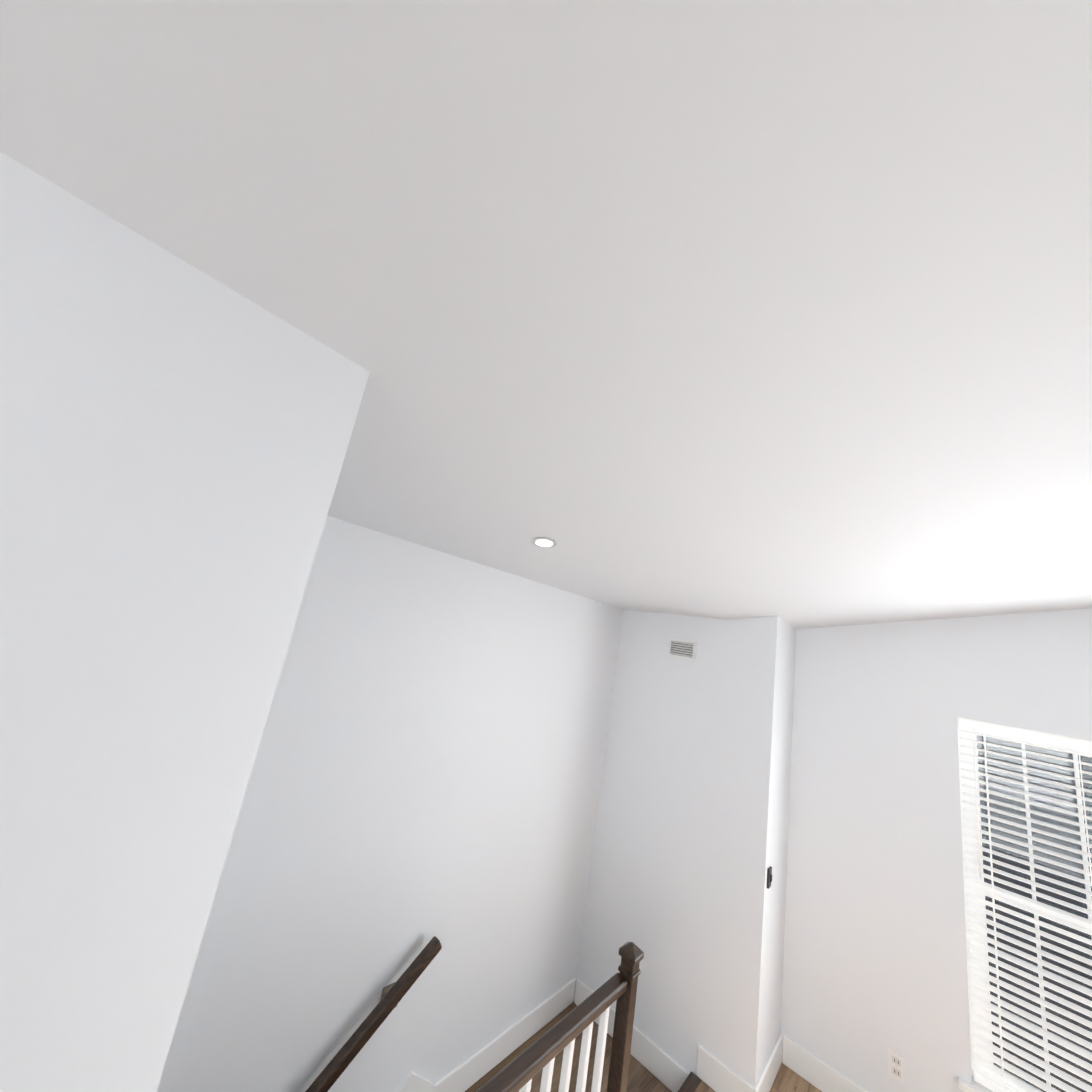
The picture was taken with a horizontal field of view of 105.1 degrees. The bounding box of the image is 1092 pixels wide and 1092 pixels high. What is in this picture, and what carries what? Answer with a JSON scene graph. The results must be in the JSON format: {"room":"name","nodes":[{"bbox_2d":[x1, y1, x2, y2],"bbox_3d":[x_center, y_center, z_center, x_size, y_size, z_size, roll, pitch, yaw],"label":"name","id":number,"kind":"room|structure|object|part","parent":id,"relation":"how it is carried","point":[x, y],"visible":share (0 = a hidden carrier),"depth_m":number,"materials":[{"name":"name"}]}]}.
{"room":"stair landing","nodes":[
{"label":"stair landing","id":0,"kind":"room"},
{"bbox_2d":[0,152,369,1091],"bbox_3d":[-2.070,0.155,-0.017,1.004,4.000,3.310,-2,-17,42],"label":"wall","id":1,"kind":"structure","parent":0,"point":[174,434],"depth_m":0.72,"materials":[{"name":"paint"}]},
{"bbox_2d":[157,516,622,1091],"bbox_3d":[-0.462,2.514,2.307,0.150,7.000,3.360,-2,-17,42],"label":"wall","id":2,"kind":"structure","parent":0,"point":[429,760],"depth_m":2.00,"materials":[{"name":"paint"}]},
{"bbox_2d":[305,936,441,1091],"bbox_3d":[-1.017,2.181,1.501,0.069,0.930,1.289,-2,-17,42],"label":"stair railing","id":3,"kind":"object","parent":2,"relation":"attached to","point":[392,994],"depth_m":1.79,"materials":[{"name":"brown wood"}]},
{"bbox_3d":[-1.010,2.182,1.494,0.048,0.930,1.289,-2,-17,42],"label":"wall rail","id":4,"kind":"part","parent":3,"relation":"part of","materials":[{"name":"brown wood"}]},
{"bbox_2d":[397,1071,434,1091],"bbox_3d":[-1.884,3.324,0.597,0.016,2.590,3.475,-2,-17,42],"label":"skirt","id":5,"kind":"object","parent":2,"relation":"attached to","point":[413,1082],"visible":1,"depth_m":2.00,"materials":[{"name":"white paint"}]},
{"bbox_2d":[434,978,575,1091],"bbox_3d":[-0.187,2.900,2.473,0.016,0.140,1.164,-2,-17,42],"label":"baseboard","id":6,"kind":"structure","parent":2,"relation":"attached to","point":[466,1074],"depth_m":2.41,"materials":[{"name":"white paint"}]},
{"bbox_2d":[0,0,1091,628],"bbox_3d":[0.765,-0.631,-0.061,5.288,0.795,6.820,-2,-17,42],"label":"ceiling","id":7,"kind":"structure","parent":0,"point":[734,308],"depth_m":0.70,"materials":[{"name":"paint"}]},
{"bbox_2d":[531,537,556,547],"bbox_3d":[-0.008,-0.017,1.942,0.118,0.027,0.120,-2,-17,42],"label":"recessed light","id":8,"kind":"object","parent":7,"relation":"in","point":[545,542],"visible":0.98,"depth_m":1.93,"materials":[{"name":"grey plastic"}]},
{"bbox_2d":[465,1000,671,1091],"bbox_3d":[-1.248,3.755,0.658,0.854,2.640,4.685,-2,-17,42],"label":"floor","id":9,"kind":"structure","parent":0,"point":[641,1078],"depth_m":2.43,"materials":[{"name":"brown wood"}]},
{"bbox_2d":[476,942,643,1091],"bbox_3d":[-0.239,1.954,1.100,0.090,1.033,1.639,-2,-17,42],"label":"stair railing","id":10,"kind":"object","parent":9,"relation":"on","point":[522,1069],"depth_m":1.53,"materials":[{"name":"brown wood"}]},
{"bbox_2d":[573,609,795,1091],"bbox_3d":[0.888,2.862,2.812,1.150,7.000,0.696,-2,-17,42],"label":"wall","id":11,"kind":"structure","parent":0,"point":[690,845],"depth_m":2.69,"materials":[{"name":"paint"}]},
{"bbox_2d":[574,978,689,1091],"bbox_3d":[0.514,3.052,2.603,0.838,0.140,0.016,-2,-17,42],"label":"baseboard","id":12,"kind":"structure","parent":11,"relation":"attached to","point":[662,1066],"depth_m":2.50,"materials":[{"name":"white paint"}]},
{"bbox_2d":[668,638,696,659],"bbox_3d":[0.989,0.749,3.044,0.200,0.130,0.024,-2,-17,42],"label":"air vent","id":13,"kind":"object","parent":11,"relation":"in","point":[684,649],"visible":1,"depth_m":3.04,"materials":[{"name":"white metal"}]},
{"bbox_2d":[754,1033,782,1091],"bbox_3d":[1.248,2.954,2.339,0.016,0.140,0.546,-2,-17,42],"label":"baseboard return","id":14,"kind":"object","parent":11,"relation":"attached to","point":[769,1074],"visible":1,"depth_m":2.35,"materials":[{"name":"white paint"}]},
{"bbox_2d":[767,866,771,888],"bbox_3d":[1.298,1.922,2.424,0.020,0.100,0.056,-2,-17,42],"label":"light switch","id":15,"kind":"object","parent":11,"relation":"attached to","point":[769,875],"visible":1,"depth_m":2.41,"materials":[{"name":"grey"}]},
{"bbox_2d":[678,1063,821,1091],"bbox_3d":[0.612,2.312,-1.051,4.309,0.304,6.820,-2,-17,42],"label":"floor","id":16,"kind":"structure","parent":0,"point":[787,1079],"depth_m":2.36,"materials":[{"name":"brown wood"}]},
{"bbox_2d":[781,608,1091,1091],"bbox_3d":[3.161,1.439,1.649,3.838,4.000,0.150,-2,-17,42],"label":"wall","id":17,"kind":"structure","parent":0,"point":[875,961],"depth_m":2.45,"materials":[{"name":"paint"}]},
{"bbox_2d":[782,1035,867,1091],"bbox_3d":[2.833,2.985,1.240,3.806,0.140,0.016,-2,-17,42],"label":"baseboard","id":18,"kind":"structure","parent":17,"relation":"attached to","point":[812,1069],"depth_m":2.40,"materials":[{"name":"white paint"}]},
{"bbox_2d":[888,1048,905,1085],"bbox_3d":[1.863,2.765,2.224,0.072,0.116,0.009,-2,-17,42],"label":"electrical outlet","id":19,"kind":"object","parent":17,"relation":"attached to","point":[896,1066],"visible":1,"depth_m":2.22,"materials":[{"name":"white plastic"}]},
{"bbox_2d":[957,717,1091,1091],"bbox_3d":[2.918,1.870,1.675,1.865,1.840,0.185,-2,-17,42],"label":"window unit","id":20,"kind":"structure","parent":17,"relation":"in","point":[988,1075],"depth_m":2.12,"materials":[{"name":"white plastic"}]},
{"bbox_3d":[2.750,2.691,1.465,1.865,0.115,0.115,-2,-17,42],"label":"sill","id":21,"kind":"part","parent":20,"relation":"part of","materials":[{"name":"white paint"}]},
{"label":"outside","id":22,"kind":"structure","parent":0,"visible":0},
{"bbox_3d":[40.137,24.742,39.881,160.000,0.200,113.000,-2,-17,42],"label":"lawn","id":23,"kind":"structure","parent":22,"visible":0},
{"bbox_2d":[977,735,1091,1091],"bbox_3d":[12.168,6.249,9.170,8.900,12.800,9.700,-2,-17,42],"label":"window blinds","id":24,"kind":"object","parent":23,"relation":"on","point":[1039,818],"depth_m":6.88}
]}

